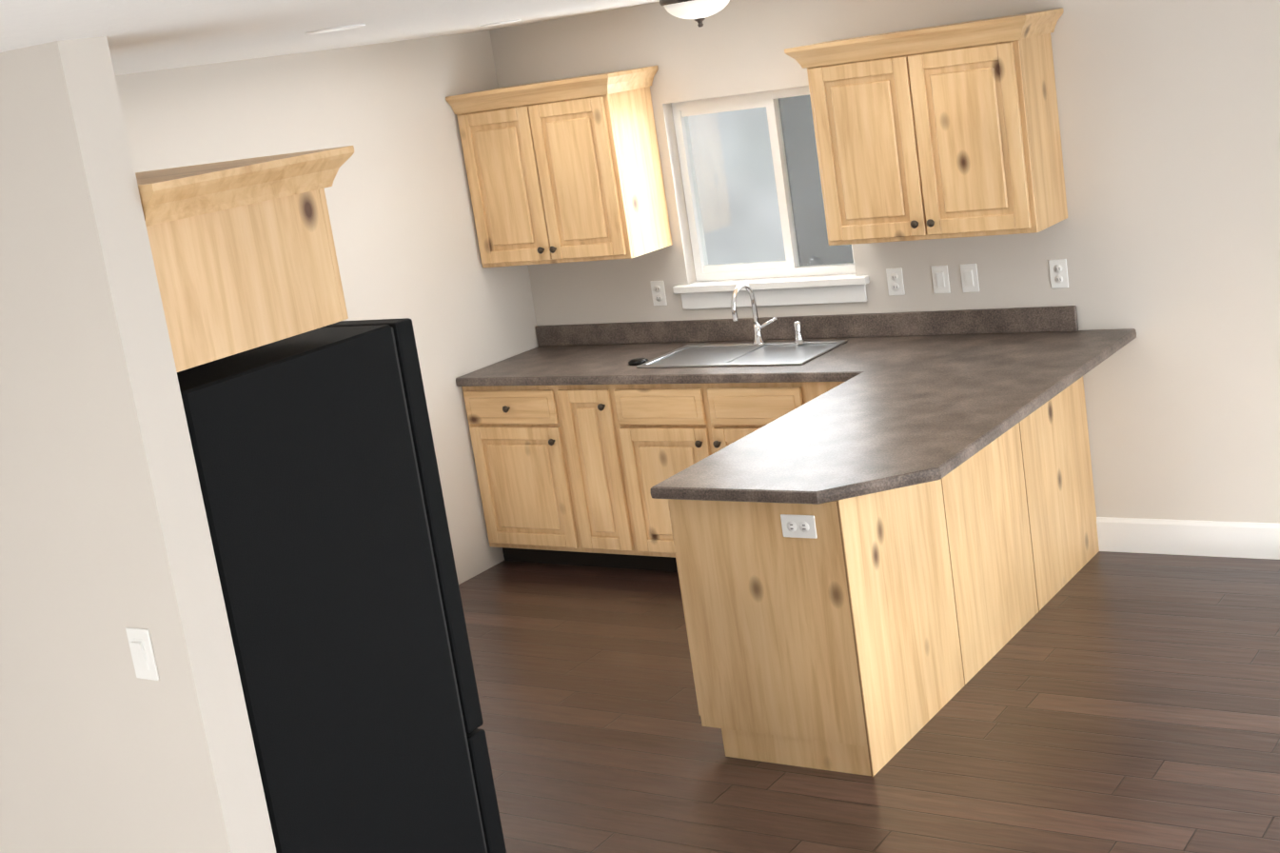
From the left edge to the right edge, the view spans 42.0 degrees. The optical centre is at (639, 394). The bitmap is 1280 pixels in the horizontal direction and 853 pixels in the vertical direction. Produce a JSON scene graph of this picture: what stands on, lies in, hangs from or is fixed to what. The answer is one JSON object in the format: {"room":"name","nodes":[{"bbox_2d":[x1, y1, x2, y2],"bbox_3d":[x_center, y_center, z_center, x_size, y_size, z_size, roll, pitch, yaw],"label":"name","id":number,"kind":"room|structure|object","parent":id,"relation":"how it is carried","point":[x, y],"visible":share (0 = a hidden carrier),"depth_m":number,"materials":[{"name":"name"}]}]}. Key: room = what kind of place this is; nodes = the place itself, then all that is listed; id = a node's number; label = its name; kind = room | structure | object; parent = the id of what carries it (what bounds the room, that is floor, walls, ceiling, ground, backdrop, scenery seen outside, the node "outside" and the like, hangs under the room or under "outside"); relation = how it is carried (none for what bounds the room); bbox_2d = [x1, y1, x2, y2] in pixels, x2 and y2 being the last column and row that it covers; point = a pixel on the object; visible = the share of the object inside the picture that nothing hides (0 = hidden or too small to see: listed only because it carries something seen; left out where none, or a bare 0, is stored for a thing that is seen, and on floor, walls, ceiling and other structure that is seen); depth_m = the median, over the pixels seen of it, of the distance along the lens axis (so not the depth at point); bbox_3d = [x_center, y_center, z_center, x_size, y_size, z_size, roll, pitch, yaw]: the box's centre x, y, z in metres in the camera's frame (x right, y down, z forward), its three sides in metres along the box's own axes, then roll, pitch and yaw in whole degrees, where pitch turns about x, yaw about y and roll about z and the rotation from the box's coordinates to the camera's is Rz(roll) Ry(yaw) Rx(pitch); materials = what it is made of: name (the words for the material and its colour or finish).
{"room":"kitchen","nodes":[
{"label":"kitchen","id":0,"kind":"room"},
{"bbox_2d":[0,36,276,852],"bbox_3d":[-3.191,0.499,5.083,5.500,2.440,0.120,0,14,34],"label":"wall","id":1,"kind":"structure","parent":0,"point":[106,541],"depth_m":3.51,"materials":[{"name":"beige paint"}]},
{"bbox_2d":[125,627,159,680],"bbox_3d":[-1.068,0.557,3.572,0.072,0.116,0.015,0,14,34],"label":"light switch","id":2,"kind":"object","parent":1,"relation":"attached to","point":[142,653],"visible":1,"depth_m":3.57,"materials":[{"name":"white plastic"}]},
{"bbox_2d":[135,145,354,372],"bbox_3d":[-1.138,-0.307,3.888,0.828,0.395,0.598,0,14,34],"label":"upper cabinet","id":3,"kind":"object","parent":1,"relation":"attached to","point":[244,254],"visible":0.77,"depth_m":3.65,"materials":[{"name":"brown wood"}]},
{"bbox_2d":[115,30,538,584],"bbox_3d":[-1.683,-0.024,6.498,0.120,2.440,4.050,0,14,34],"label":"wall","id":4,"kind":"structure","parent":0,"point":[397,192],"depth_m":7.32,"materials":[{"name":"beige paint"}]},
{"bbox_2d":[0,0,659,75],"bbox_3d":[-3.946,-0.687,5.028,13.910,0.100,8.840,0,14,34],"label":"ceiling","id":5,"kind":"structure","parent":0,"point":[146,35],"depth_m":4.06,"materials":[{"name":"white paint"}]},
{"bbox_2d":[305,23,365,34],"bbox_3d":[-0.863,-1.035,4.732,0.170,0.006,0.170,0,14,34],"label":"recessed light","id":6,"kind":"object","parent":5,"relation":"in","point":[336,29],"visible":1,"depth_m":4.68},
{"bbox_2d":[480,19,521,26],"bbox_3d":[-0.568,-1.515,6.818,0.170,0.006,0.170,0,14,34],"label":"recessed light","id":7,"kind":"object","parent":5,"relation":"in","point":[501,23],"visible":1,"depth_m":6.76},
{"bbox_2d":[659,0,729,27],"bbox_3d":[0.233,-1.531,6.643,0.300,0.138,0.300,0,14,34],"label":"kitchen ceiling light","id":8,"kind":"object","parent":5,"relation":"attached to","point":[699,11],"visible":1,"depth_m":6.55,"materials":[{"name":"white glass"}]},
{"bbox_2d":[458,551,1279,852],"bbox_3d":[-3.575,1.773,5.542,13.910,0.100,8.840,0,14,34],"label":"floor","id":9,"kind":"structure","parent":0,"point":[1104,701],"depth_m":5.35,"materials":[{"name":"brown wood"}]},
{"bbox_2d":[177,317,506,852],"bbox_3d":[-0.936,0.720,4.228,0.765,1.700,0.797,0,14,34],"label":"fridge","id":10,"kind":"object","parent":9,"relation":"on","point":[314,453],"visible":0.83,"depth_m":3.92,"materials":[{"name":"black metal"}]},
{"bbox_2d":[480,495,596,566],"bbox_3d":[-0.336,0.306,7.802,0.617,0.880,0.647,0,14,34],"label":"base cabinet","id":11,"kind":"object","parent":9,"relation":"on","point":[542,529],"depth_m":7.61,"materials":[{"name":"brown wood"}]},
{"bbox_2d":[585,499,649,570],"bbox_3d":[-0.018,0.303,7.585,0.446,0.880,0.647,0,14,34],"label":"base cabinet","id":12,"kind":"object","parent":9,"relation":"on","point":[618,529],"depth_m":7.35,"materials":[{"name":"brown wood"}]},
{"bbox_2d":[642,499,665,571],"bbox_3d":[0.458,0.300,7.260,0.998,0.880,0.647,0,14,34],"label":"base cabinet","id":13,"kind":"object","parent":9,"relation":"on","point":[649,508],"depth_m":7.24,"materials":[{"name":"brown wood"}]},
{"bbox_2d":[653,469,981,777],"bbox_3d":[0.612,0.642,5.509,0.624,0.880,0.819,0,14,34],"label":"base cabinet","id":14,"kind":"object","parent":9,"relation":"on","point":[831,651],"depth_m":5.21,"materials":[{"name":"brown wood"}]},
{"bbox_2d":[455,328,1136,511],"bbox_3d":[0.133,0.043,6.449,2.922,0.040,2.172,0,14,34],"label":"countertop","id":15,"kind":"structure","parent":14,"relation":"on","point":[830,421],"depth_m":6.70,"materials":[{"name":"brown laminate"}]},
{"bbox_2d":[780,513,817,538],"bbox_3d":[0.475,0.396,5.008,0.116,0.072,0.010,0,14,34],"label":"outlet","id":16,"kind":"object","parent":14,"relation":"attached to","point":[798,525],"visible":1,"depth_m":5.01,"materials":[{"name":"white plastic"}]},
{"bbox_2d":[958,419,1049,668],"bbox_3d":[0.985,0.471,6.057,0.624,0.880,0.798,0,14,34],"label":"peninsula panel","id":17,"kind":"object","parent":9,"relation":"on","point":[1000,485],"depth_m":5.97,"materials":[{"name":"brown wood"}]},
{"bbox_2d":[489,0,1279,523],"bbox_3d":[1.819,-0.566,6.569,5.830,2.440,0.150,0,14,34],"label":"wall","id":18,"kind":"structure","parent":0,"point":[1163,238],"depth_m":6.47,"materials":[{"name":"beige paint"}]},
{"bbox_2d":[445,65,672,267],"bbox_3d":[-0.344,-1.014,7.554,0.903,0.800,0.398,0,14,34],"label":"upper cabinet","id":19,"kind":"object","parent":18,"relation":"attached to","point":[565,170],"visible":1,"depth_m":7.40,"materials":[{"name":"brown wood"}]},
{"bbox_2d":[649,280,667,305],"bbox_3d":[0.085,-0.465,7.681,0.072,0.116,0.010,0,14,34],"label":"electrical outlet","id":20,"kind":"object","parent":18,"relation":"attached to","point":[659,292],"visible":1,"depth_m":7.68,"materials":[{"name":"white plastic"}]},
{"bbox_2d":[671,85,869,309],"bbox_3d":[0.543,-0.853,7.311,0.970,0.927,0.170,0,14,34],"label":"kitchen window","id":21,"kind":"structure","parent":18,"relation":"in","point":[802,286],"depth_m":7.31,"materials":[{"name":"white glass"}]},
{"bbox_2d":[535,305,1078,347],"bbox_3d":[0.615,-0.292,7.360,2.694,0.100,0.020,0,14,34],"label":"backsplash","id":22,"kind":"structure","parent":18,"relation":"attached to","point":[1041,319],"depth_m":7.21,"materials":[{"name":"brown laminate"}]},
{"bbox_2d":[886,267,905,295],"bbox_3d":[1.071,-0.473,7.007,0.072,0.116,0.010,0,14,34],"label":"electrical outlet","id":23,"kind":"object","parent":18,"relation":"attached to","point":[895,281],"visible":1,"depth_m":7.00,"materials":[{"name":"white plastic"}]},
{"bbox_2d":[784,8,1067,245],"bbox_3d":[1.145,-1.026,6.537,0.996,0.800,0.398,0,14,34],"label":"upper cabinet","id":24,"kind":"object","parent":18,"relation":"attached to","point":[949,130],"visible":1,"depth_m":6.37,"materials":[{"name":"brown wood"}]},
{"bbox_2d":[931,265,950,293],"bbox_3d":[1.240,-0.474,6.889,0.072,0.116,0.015,0,14,34],"label":"light switch","id":25,"kind":"object","parent":18,"relation":"attached to","point":[940,279],"visible":1,"depth_m":6.89,"materials":[{"name":"white plastic"}]},
{"bbox_2d":[960,263,979,292],"bbox_3d":[1.345,-0.474,6.817,0.072,0.116,0.015,0,14,34],"label":"light switch","id":26,"kind":"object","parent":18,"relation":"attached to","point":[969,277],"visible":1,"depth_m":6.81,"materials":[{"name":"white plastic"}]},
{"bbox_2d":[1048,258,1068,288],"bbox_3d":[1.658,-0.478,6.607,0.072,0.116,0.010,0,14,34],"label":"electrical outlet","id":27,"kind":"object","parent":18,"relation":"attached to","point":[1058,273],"visible":1,"depth_m":6.60,"materials":[{"name":"white plastic"}]},
{"bbox_2d":[1096,516,1279,559],"bbox_3d":[3.107,0.558,5.940,3.010,0.142,0.014,0,14,34],"label":"baseboard","id":28,"kind":"structure","parent":18,"relation":"attached to","point":[1211,538],"depth_m":6.55,"materials":[{"name":"white wood"}]},
{"label":"outside","id":29,"kind":"structure","parent":0,"visible":0},
{"bbox_2d":[687,95,853,264],"bbox_3d":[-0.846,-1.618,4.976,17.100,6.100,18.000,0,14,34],"label":"window glass","id":30,"kind":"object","parent":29,"point":[718,187],"depth_m":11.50,"materials":[{"name":"clear glass"}]}
]}

